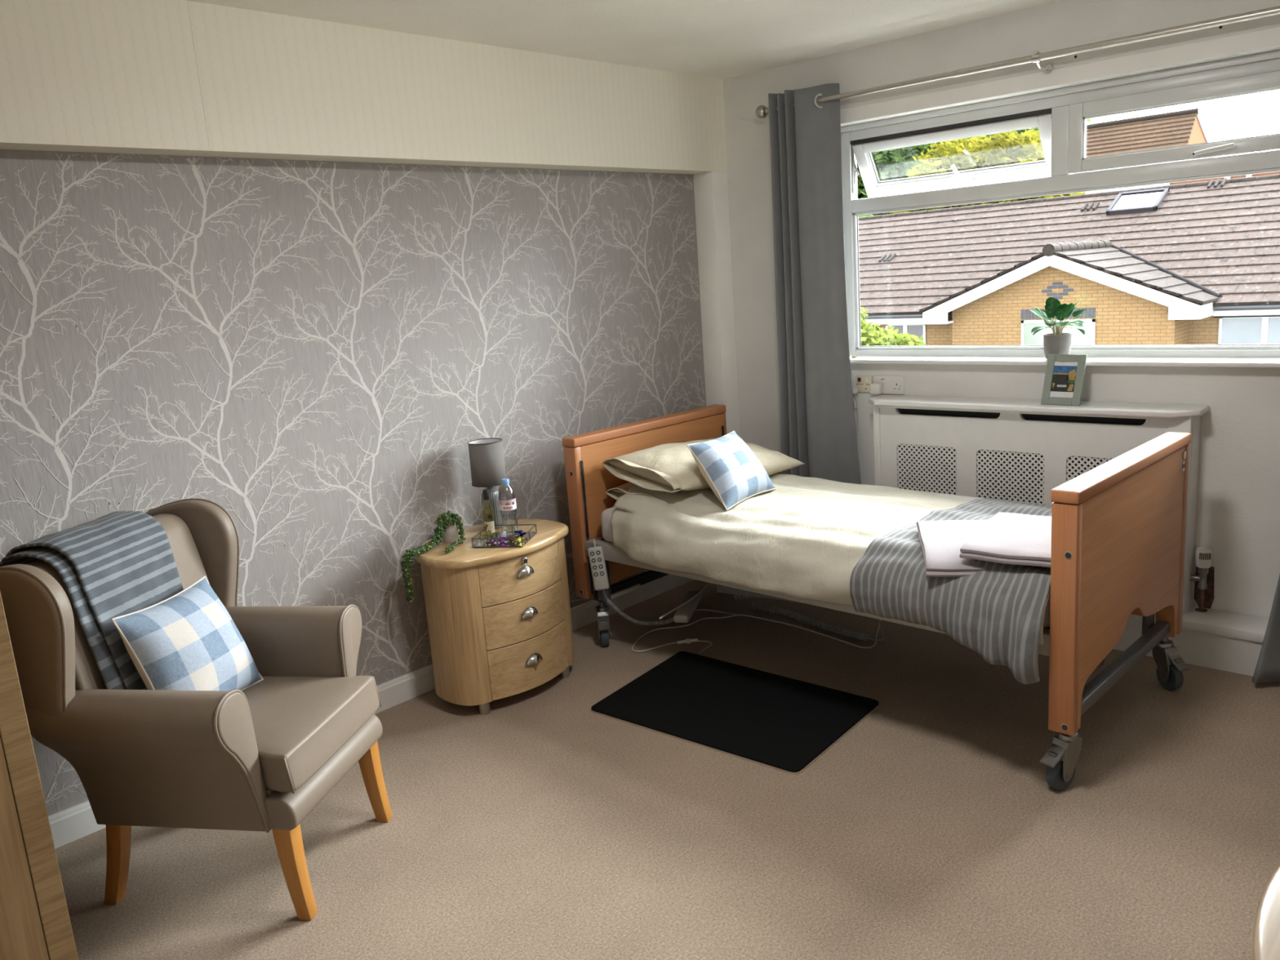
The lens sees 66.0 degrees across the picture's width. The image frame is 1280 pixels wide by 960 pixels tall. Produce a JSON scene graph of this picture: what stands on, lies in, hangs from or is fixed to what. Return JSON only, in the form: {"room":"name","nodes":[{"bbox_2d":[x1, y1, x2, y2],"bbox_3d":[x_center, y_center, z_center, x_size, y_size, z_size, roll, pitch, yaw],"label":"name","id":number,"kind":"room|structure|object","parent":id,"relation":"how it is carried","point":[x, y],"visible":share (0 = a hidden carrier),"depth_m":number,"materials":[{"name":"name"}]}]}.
{"room":"care facility","nodes":[
{"label":"care facility","id":0,"kind":"room"},
{"bbox_2d":[0,149,706,816],"bbox_3d":[-1.398,-0.229,3.203,0.131,2.400,5.460,7,16,42],"label":"wall","id":1,"kind":"structure","parent":0,"point":[313,353],"depth_m":3.43,"materials":[{"name":"grey paper"}]},
{"bbox_2d":[0,0,727,173],"bbox_3d":[-1.430,-1.170,2.860,0.120,0.418,5.300,7,16,42],"label":"wall","id":2,"kind":"structure","parent":1,"relation":"attached to","point":[86,76],"depth_m":3.19,"materials":[{"name":"beige paint"}]},
{"bbox_2d":[186,1,213,149],"bbox_3d":[-1.298,-1.192,2.912,0.001,0.412,0.012,7,16,42],"label":"trim","id":3,"kind":"structure","parent":2,"relation":"attached to","point":[189,3],"depth_m":2.91,"materials":[{"name":"beige paint"}]},
{"bbox_2d":[48,573,693,848],"bbox_3d":[-1.358,0.929,3.291,0.018,0.097,5.182,7,16,42],"label":"baseboard","id":4,"kind":"structure","parent":1,"relation":"attached to","point":[70,824],"depth_m":3.77,"materials":[{"name":"white paint"}]},
{"bbox_2d":[693,171,740,437],"bbox_3d":[0.407,-0.509,4.943,0.120,1.982,0.118,7,16,42],"label":"pillar","id":5,"kind":"structure","parent":1,"relation":"attached to","point":[710,188],"depth_m":4.82,"materials":[{"name":"white paint"}]},
{"bbox_2d":[186,0,1061,79],"bbox_3d":[0.243,-1.250,1.354,4.850,0.120,5.460,7,16,42],"label":"ceiling","id":6,"kind":"structure","parent":0,"point":[718,39],"depth_m":3.56,"materials":[{"name":"paint"}]},
{"bbox_2d":[55,579,1279,959],"bbox_3d":[0.419,1.210,1.869,4.850,0.120,5.460,7,16,42],"label":"floor","id":7,"kind":"structure","parent":0,"point":[540,825],"depth_m":2.73,"materials":[{"name":"brown carpet"}]},
{"bbox_2d":[0,591,78,959],"bbox_3d":[-1.840,0.301,1.897,0.600,1.960,0.920,7,16,42],"label":"wardrobe","id":8,"kind":"object","parent":7,"relation":"on","point":[35,924],"visible":1,"depth_m":2.09,"materials":[{"name":"brown wood"}]},
{"bbox_2d":[0,497,392,920],"bbox_3d":[-1.161,0.595,2.683,0.731,0.969,0.738,-2,12,11],"label":"armchair","id":9,"kind":"object","parent":7,"relation":"on","point":[262,756],"visible":0.89,"depth_m":2.45,"materials":[{"name":"beige leather"}]},
{"bbox_2d":[0,511,183,689],"bbox_3d":[-1.389,0.363,2.622,0.352,0.500,0.385,-2,12,11],"label":"throw blanket","id":10,"kind":"object","parent":9,"relation":"on","point":[110,566],"visible":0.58,"depth_m":2.52,"materials":[{"name":"fabric"}]},
{"bbox_2d":[111,575,263,690],"bbox_3d":[-1.200,0.461,2.643,0.191,0.334,0.398,-2,12,11],"label":"cushion","id":11,"kind":"object","parent":9,"relation":"on","point":[188,640],"visible":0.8,"depth_m":2.56,"materials":[{"name":"blue fabric"}]},
{"bbox_2d":[241,675,379,792],"bbox_3d":[-1.035,0.664,2.674,0.485,0.116,0.487,-2,12,11],"label":"seat cushion","id":12,"kind":"object","parent":9,"relation":"on","point":[300,722],"depth_m":2.60,"materials":[{"name":"beige leather"}]},
{"bbox_2d":[414,519,574,715],"bbox_3d":[-0.543,0.510,3.781,0.458,0.600,0.609,7,16,42],"label":"chest","id":13,"kind":"object","parent":7,"relation":"on","point":[500,626],"visible":0.99,"depth_m":3.58,"materials":[{"name":"brown wood"}]},
{"bbox_2d":[400,510,466,602],"bbox_3d":[-0.728,0.279,3.615,0.172,0.282,0.294,3,14,29],"label":"trailing plant","id":14,"kind":"object","parent":13,"relation":"on","point":[446,531],"visible":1,"depth_m":3.62,"materials":[{"name":"green plant"}]},
{"bbox_2d":[467,437,506,528],"bbox_3d":[-0.586,0.017,3.839,0.136,0.345,0.136,7,16,42],"label":"table lamp","id":15,"kind":"object","parent":13,"relation":"on","point":[487,468],"visible":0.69,"depth_m":3.78,"materials":[{"name":"grey fabric"}]},
{"bbox_2d":[471,524,537,547],"bbox_3d":[-0.502,0.207,3.659,0.194,0.035,0.200,-2,12,10],"label":"tray","id":16,"kind":"object","parent":13,"relation":"on","point":[479,540],"visible":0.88,"depth_m":3.63,"materials":[{"name":"clear glass"}]},
{"bbox_2d":[482,488,495,535],"bbox_3d":[-0.575,0.123,3.725,0.043,0.176,0.043,7,16,42],"label":"wine bottle","id":17,"kind":"object","parent":16,"relation":"on","point":[489,526],"visible":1,"depth_m":3.72,"materials":[{"name":"green glass"}]},
{"bbox_2d":[485,538,497,544],"bbox_3d":[-0.542,0.224,3.612,0.027,0.021,0.054,-1,12,13],"label":"wrapped candy","id":18,"kind":"object","parent":16,"relation":"on","point":[491,541],"visible":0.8,"depth_m":3.60,"materials":[{"name":"plastic"}]},
{"bbox_2d":[494,536,508,542],"bbox_3d":[-0.506,0.219,3.623,0.054,0.020,0.027,-9,13,-21],"label":"wrapped candy","id":19,"kind":"object","parent":16,"relation":"on","point":[500,540],"visible":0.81,"depth_m":3.62,"materials":[{"name":"plastic"}]},
{"bbox_2d":[474,532,535,546],"bbox_3d":[-0.501,0.222,3.662,0.188,0.003,0.194,-2,12,10],"label":"mirror","id":20,"kind":"object","parent":16,"relation":"attached to","point":[528,536],"depth_m":3.64,"materials":[{"name":"metal"}]},
{"bbox_2d":[497,478,518,535],"bbox_3d":[-0.498,0.100,3.716,0.065,0.212,0.065,7,16,42],"label":"water bottle","id":21,"kind":"object","parent":16,"relation":"on","point":[507,503],"visible":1,"depth_m":3.72,"materials":[{"name":"clear plastic"}]},
{"bbox_2d":[507,535,515,542],"bbox_3d":[-0.472,0.216,3.624,0.029,0.020,0.054,-8,12,-16],"label":"wrapped candy","id":22,"kind":"object","parent":16,"relation":"on","point":[510,536],"visible":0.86,"depth_m":3.61,"materials":[{"name":"plastic"}]},
{"bbox_2d":[511,536,525,542],"bbox_3d":[-0.443,0.218,3.604,0.027,0.020,0.054,1,13,23],"label":"wrapped candy","id":23,"kind":"object","parent":16,"relation":"on","point":[517,540],"visible":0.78,"depth_m":3.59,"materials":[{"name":"plastic"}]},
{"bbox_2d":[514,529,526,535],"bbox_3d":[-0.448,0.198,3.705,0.027,0.020,0.054,-11,14,-31],"label":"wrapped candy","id":24,"kind":"object","parent":16,"relation":"on","point":[521,532],"visible":0.98,"depth_m":3.69,"materials":[{"name":"plastic"}]},
{"bbox_2d":[694,608,745,616],"bbox_3d":[0.328,0.590,4.488,0.374,0.033,0.088,6,15,39],"label":"cable","id":25,"kind":"object","parent":7,"relation":"on","point":[697,609],"visible":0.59,"depth_m":4.49,"materials":[{"name":"grey plastic"}]},
{"bbox_2d":[591,651,879,774],"bbox_3d":[0.318,0.803,3.522,0.939,0.012,0.629,7,16,42],"label":"floor mat","id":26,"kind":"object","parent":7,"relation":"on","point":[782,723],"visible":1,"depth_m":3.46,"materials":[{"name":"black plastic"}]},
{"bbox_2d":[631,613,880,653],"bbox_3d":[0.486,0.486,4.136,0.999,0.362,0.480,0,12,17],"label":"cable","id":27,"kind":"object","parent":7,"relation":"on","point":[688,641],"visible":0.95,"depth_m":4.15,"materials":[{"name":"white plastic"}]},
{"bbox_2d":[561,404,1191,790],"bbox_3d":[0.795,0.274,3.719,2.122,0.899,1.007,7,16,44],"label":"bed","id":28,"kind":"object","parent":7,"relation":"on","point":[1118,526],"visible":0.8,"depth_m":3.06,"materials":[{"name":"orange wood"}]},
{"bbox_2d":[587,538,608,590],"bbox_3d":[-0.172,0.348,4.018,0.054,0.207,0.078,-13,15,-37],"label":"handset","id":29,"kind":"object","parent":28,"relation":"hanging from","point":[596,556],"visible":1,"depth_m":4.01,"materials":[{"name":"grey plastic"}]},
{"bbox_2d":[603,589,674,625],"bbox_3d":[0.000,0.518,4.037,0.314,0.158,0.046,1,13,24],"label":"coiled cable","id":30,"kind":"object","parent":29,"relation":"hanging from","point":[633,620],"visible":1,"depth_m":4.06,"materials":[{"name":"grey plastic"}]},
{"bbox_2d":[658,582,707,619],"bbox_3d":[0.197,0.419,4.075,0.140,0.152,0.501,-1,12,14],"label":"cable","id":31,"kind":"object","parent":28,"relation":"attached to","point":[706,584],"visible":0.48,"depth_m":3.98,"materials":[{"name":"grey plastic"}]},
{"bbox_2d":[673,590,702,622],"bbox_3d":[0.200,0.524,4.089,0.064,0.053,0.270,-1,12,17],"label":"control box","id":32,"kind":"object","parent":28,"relation":"attached to","point":[683,614],"visible":0.91,"depth_m":4.03,"materials":[{"name":"grey plastic"}]},
{"bbox_2d":[733,594,754,599],"bbox_3d":[0.607,0.456,4.065,0.443,0.075,0.033,-2,12,11],"label":"coiled cable","id":33,"kind":"object","parent":28,"relation":"hanging from","point":[734,594],"visible":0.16,"depth_m":4.10,"materials":[{"name":"grey plastic"}]},
{"bbox_2d":[750,602,884,641],"bbox_3d":[0.739,0.428,4.219,0.688,0.399,0.122,7,16,44],"label":"coiled cable","id":34,"kind":"object","parent":28,"relation":"attached to","point":[863,637],"visible":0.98,"depth_m":4.21,"materials":[{"name":"grey plastic"}]},
{"bbox_2d":[600,482,1050,627],"bbox_3d":[0.802,0.189,3.711,1.852,0.140,0.896,7,16,44],"label":"mattress","id":35,"kind":"object","parent":28,"relation":"on","point":[606,516],"visible":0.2,"depth_m":3.99,"materials":[{"name":"white fabric"}]},
{"bbox_2d":[604,477,666,502],"bbox_3d":[0.236,0.002,4.223,0.380,0.103,0.758,7,16,44],"label":"pillow","id":36,"kind":"object","parent":35,"relation":"on","point":[616,492],"visible":0.2,"depth_m":4.08,"materials":[{"name":"beige fabric"}]},
{"bbox_2d":[601,438,804,493],"bbox_3d":[0.274,-0.072,4.188,0.817,0.173,0.454,-15,16,-42],"label":"pillow","id":37,"kind":"object","parent":36,"relation":"on","point":[671,468],"visible":0.59,"depth_m":4.00,"materials":[{"name":"beige fabric"}]},
{"bbox_2d":[610,471,1050,644],"bbox_3d":[0.808,0.165,3.642,1.764,0.266,1.033,7,16,44],"label":"duvet","id":38,"kind":"object","parent":35,"relation":"on","point":[805,537],"visible":0.5,"depth_m":3.55,"materials":[{"name":"beige fabric"}]},
{"bbox_2d":[686,431,776,510],"bbox_3d":[0.354,-0.044,3.880,0.221,0.232,0.381,6,15,39],"label":"cushion","id":39,"kind":"object","parent":38,"relation":"on","point":[731,469],"visible":1,"depth_m":3.81,"materials":[{"name":"blue fabric"}]},
{"bbox_2d":[849,497,1052,684],"bbox_3d":[1.219,0.282,3.244,0.608,0.319,1.085,7,16,44],"label":"throw blanket","id":40,"kind":"object","parent":38,"relation":"on","point":[995,612],"visible":0.5,"depth_m":2.88,"materials":[{"name":"grey fabric"}]},
{"bbox_2d":[916,519,990,577],"bbox_3d":[1.044,0.203,3.015,0.361,0.082,0.372,-2,12,12],"label":"towel","id":41,"kind":"object","parent":40,"relation":"on","point":[941,542],"visible":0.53,"depth_m":2.98,"materials":[{"name":"white fabric"}]},
{"bbox_2d":[959,511,1051,567],"bbox_3d":[1.147,0.172,2.922,0.276,0.062,0.364,5,15,38],"label":"towel","id":42,"kind":"object","parent":41,"relation":"on","point":[1006,538],"visible":0.74,"depth_m":2.87,"materials":[{"name":"white fabric"}]},
{"bbox_2d":[1251,864,1279,959],"bbox_3d":[1.248,0.915,0.870,1.240,0.752,1.240,7,16,42],"label":"round table","id":43,"kind":"object","parent":7,"relation":"on","point":[1265,940],"visible":1,"depth_m":1.14,"materials":[{"name":"white wood"}]},
{"bbox_2d":[723,0,1279,618],"bbox_3d":[2.124,-0.542,3.492,4.850,2.400,0.160,7,16,42],"label":"wall","id":44,"kind":"structure","parent":0,"point":[1237,516],"depth_m":3.75,"materials":[{"name":"white paint"}]},
{"bbox_2d":[853,400,856,408],"bbox_3d":[0.981,-0.345,4.514,0.026,0.032,0.014,7,16,42],"label":"clip","id":45,"kind":"object","parent":44,"relation":"attached to","point":[854,402],"visible":0.56,"depth_m":4.51,"materials":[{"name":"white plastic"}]},
{"bbox_2d":[852,387,861,480],"bbox_3d":[0.999,-0.047,4.556,0.032,0.756,0.032,7,16,42],"label":"cord","id":46,"kind":"object","parent":45,"relation":"hanging from","point":[855,391],"visible":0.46,"depth_m":4.50,"materials":[{"name":"white plastic"}]},
{"bbox_2d":[855,375,872,392],"bbox_3d":[1.012,-0.434,4.458,0.084,0.074,0.016,7,16,42],"label":"outlet","id":47,"kind":"object","parent":44,"relation":"attached to","point":[862,382],"visible":0.92,"depth_m":4.45,"materials":[{"name":"beige plastic"}]},
{"bbox_2d":[874,375,904,394],"bbox_3d":[1.105,-0.422,4.375,0.142,0.081,0.014,7,16,42],"label":"outlet","id":48,"kind":"object","parent":44,"relation":"attached to","point":[892,384],"visible":0.93,"depth_m":4.36,"materials":[{"name":"white plastic"}]},
{"bbox_2d":[869,382,883,394],"bbox_3d":[1.053,-0.406,4.395,0.050,0.048,0.042,7,16,42],"label":"plug","id":49,"kind":"object","parent":48,"relation":"attached to","point":[875,388],"visible":1,"depth_m":4.38,"materials":[{"name":"white plastic"}]},
{"bbox_2d":[755,5,1279,118],"bbox_3d":[1.559,-1.530,3.546,2.745,0.077,0.139,7,16,42],"label":"pole","id":50,"kind":"object","parent":44,"relation":"attached to","point":[762,111],"visible":0.8,"depth_m":3.54,"materials":[{"name":"silver metal"}]},
{"bbox_2d":[768,83,861,484],"bbox_3d":[0.808,-0.595,4.450,0.488,2.236,0.151,7,16,42],"label":"curtain","id":51,"kind":"object","parent":50,"relation":"hanging from","point":[818,425],"visible":0.7,"depth_m":4.41,"materials":[{"name":"grey fabric"}]},
{"bbox_2d":[1252,573,1279,683],"bbox_3d":[2.264,-0.405,3.057,0.497,2.241,0.256,7,16,42],"label":"curtain","id":52,"kind":"object","parent":50,"relation":"hanging from","point":[1267,669],"visible":1,"depth_m":3.34,"materials":[{"name":"grey fabric"}]},
{"bbox_2d":[840,25,1279,124],"bbox_3d":[1.581,-1.511,3.627,2.300,0.097,0.004,7,16,42],"label":"trim","id":53,"kind":"structure","parent":44,"relation":"attached to","point":[1270,37],"depth_m":3.61,"materials":[{"name":"white paint"}]},
{"bbox_2d":[840,49,1279,368],"bbox_3d":[1.652,-0.984,3.854,1.980,1.035,0.333,7,16,42],"label":"window","id":54,"kind":"structure","parent":44,"relation":"in","point":[1060,115],"depth_m":3.80,"materials":[{"name":"white plastic"}]},
{"bbox_2d":[1030,297,1087,359],"bbox_3d":[1.631,-0.594,3.845,0.200,0.246,0.256,0,12,18],"label":"potted plant","id":55,"kind":"object","parent":54,"relation":"on","point":[1057,342],"visible":0.96,"depth_m":3.82,"materials":[{"name":"green plant"}]},
{"bbox_2d":[1112,606,1279,681],"bbox_3d":[2.182,0.591,3.518,4.600,0.168,0.172,7,16,42],"label":"trim","id":56,"kind":"structure","parent":44,"relation":"attached to","point":[1229,642],"depth_m":3.54,"materials":[{"name":"white paint"}]},
{"bbox_2d":[868,394,1209,615],"bbox_3d":[1.524,0.065,3.985,1.312,0.762,0.187,7,16,42],"label":"radiator cover","id":57,"kind":"object","parent":56,"relation":"on","point":[1014,450],"visible":0.33,"depth_m":3.94,"materials":[{"name":"white paint"}]},
{"bbox_2d":[897,444,956,494],"bbox_3d":[1.234,0.080,4.237,0.274,0.465,0.003,7,16,42],"label":"grille","id":58,"kind":"object","parent":57,"relation":"attached to","point":[939,446],"depth_m":4.20,"materials":[{"name":"white paint"}]},
{"bbox_2d":[976,449,1044,504],"bbox_3d":[1.498,0.112,3.994,0.276,0.465,0.003,7,16,42],"label":"grille","id":59,"kind":"object","parent":57,"relation":"attached to","point":[1041,452],"depth_m":3.96,"materials":[{"name":"white paint"}]},
{"bbox_2d":[868,394,1209,420],"bbox_3d":[1.498,-0.292,3.910,1.312,0.032,0.187,7,16,42],"label":"shelf","id":60,"kind":"object","parent":57,"relation":"attached to","point":[981,406],"depth_m":3.80,"materials":[{"name":"white paint"}]},
{"bbox_2d":[1040,354,1087,406],"bbox_3d":[1.620,-0.383,3.766,0.067,0.190,0.148,-15,16,-41],"label":"photo frame","id":61,"kind":"object","parent":57,"relation":"on","point":[1064,375],"visible":1,"depth_m":3.76,"materials":[{"name":"grey plastic"}]},
{"bbox_2d":[1049,361,1077,397],"bbox_3d":[1.619,-0.384,3.766,0.005,0.138,0.089,8,0,-44],"label":"photograph","id":62,"kind":"object","parent":61,"relation":"attached to","point":[1068,369],"depth_m":3.76},
{"bbox_2d":[1066,456,1112,482],"bbox_3d":[1.762,0.144,3.751,0.276,0.465,0.003,7,16,42],"label":"grille","id":63,"kind":"object","parent":57,"relation":"attached to","point":[1068,460],"depth_m":3.77,"materials":[{"name":"white paint"}]},
{"bbox_2d":[1190,546,1212,612],"bbox_3d":[2.065,0.366,3.636,0.072,0.240,0.054,7,16,42],"label":"radiator valve","id":64,"kind":"object","parent":56,"relation":"on","point":[1203,557],"visible":1,"depth_m":3.61,"materials":[{"name":"white plastic"}]},
{"bbox_2d":[1194,566,1214,608],"bbox_3d":[2.097,0.395,3.663,0.066,0.167,0.003,7,16,42],"label":"trim","id":65,"kind":"structure","parent":44,"relation":"attached to","point":[1209,592],"depth_m":3.66,"materials":[{"name":"orange paint"}]},
{"label":"outside","id":66,"kind":"structure","parent":0,"visible":0},
{"bbox_2d":[966,118,1090,146],"bbox_3d":[18.433,-17.934,64.970,22.750,15.350,10.413,7,16,42],"label":"tree","id":67,"kind":"object","parent":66,"point":[1088,120],"visible":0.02,"depth_m":58.57,"materials":[{"name":"green plant"}]},
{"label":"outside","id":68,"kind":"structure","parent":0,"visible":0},
{"bbox_3d":[23.998,-6.350,44.545,140.000,0.100,89.700,7,16,42],"label":"trim","id":69,"kind":"structure","parent":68,"visible":0},
{"bbox_2d":[857,213,873,217],"bbox_3d":[6.143,-8.093,36.663,4.557,9.424,10.782,-15,16,-42],"label":"tree","id":70,"kind":"object","parent":69,"relation":"on","point":[870,215],"visible":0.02,"depth_m":34.49,"materials":[{"name":"green plant"}]},
{"bbox_2d":[851,306,926,358],"bbox_3d":[4.165,-1.544,19.312,2.287,4.003,2.599,-7,12,-12],"label":"tree","id":71,"kind":"object","parent":69,"relation":"on","point":[887,337],"visible":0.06,"depth_m":18.68,"materials":[{"name":"green plant"}]},
{"bbox_2d":[857,137,967,217],"bbox_3d":[11.151,-12.725,48.930,6.317,12.753,10.827,-15,16,-42],"label":"tree","id":72,"kind":"object","parent":69,"relation":"on","point":[891,164],"visible":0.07,"depth_m":45.91,"materials":[{"name":"green plant"}]},
{"bbox_2d":[888,128,1084,213],"bbox_3d":[13.909,-9.455,40.146,9.182,9.573,5.200,7,16,42],"label":"tree","id":73,"kind":"object","parent":69,"relation":"on","point":[967,154],"visible":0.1,"depth_m":38.66,"materials":[{"name":"yellow plant"}]},
{"bbox_2d":[857,173,1279,345],"bbox_3d":[10.438,-4.086,24.208,40.042,5.690,10.920,7,16,42],"label":"neighbouring building","id":74,"kind":"structure","parent":69,"relation":"on","point":[1197,263],"depth_m":20.44,"materials":[{"name":"brown brick"}]},
{"bbox_2d":[878,253,896,262],"bbox_3d":[6.259,-5.614,24.933,0.315,0.209,0.348,7,16,42],"label":"roof vent","id":75,"kind":"object","parent":74,"relation":"attached to","point":[886,257],"depth_m":24.89,"materials":[{"name":"grey tile"}]},
{"bbox_2d":[1080,201,1099,211],"bbox_3d":[10.569,-6.414,23.137,0.315,0.209,0.348,7,16,42],"label":"roof vent","id":76,"kind":"object","parent":74,"relation":"attached to","point":[1091,206],"depth_m":23.10,"materials":[{"name":"grey tile"}]},
{"bbox_2d":[1106,187,1169,215],"bbox_3d":[11.327,-6.328,22.433,1.060,0.532,0.951,7,16,42],"label":"roof light","id":77,"kind":"object","parent":74,"relation":"attached to","point":[1148,201],"depth_m":22.34,"materials":[{"name":"white glass"}]},
{"bbox_2d":[1206,177,1226,188],"bbox_3d":[12.755,-6.553,21.788,0.315,0.209,0.348,7,16,42],"label":"roof vent","id":78,"kind":"object","parent":74,"relation":"attached to","point":[1219,184],"depth_m":21.75,"materials":[{"name":"grey tile"}]},
{"bbox_2d":[1003,107,1216,193],"bbox_3d":[20.644,-10.913,44.081,8.100,9.470,7.700,7,16,42],"label":"house","id":79,"kind":"structure","parent":69,"relation":"on","point":[1181,127],"depth_m":40.56,"materials":[{"name":"beige tile"}]},
{"bbox_2d":[1084,171,1279,194],"bbox_3d":[23.993,-6.682,29.375,19.600,6.750,3.500,7,16,42],"label":"brick outbuilding","id":80,"kind":"structure","parent":69,"relation":"on","point":[1277,172],"depth_m":32.42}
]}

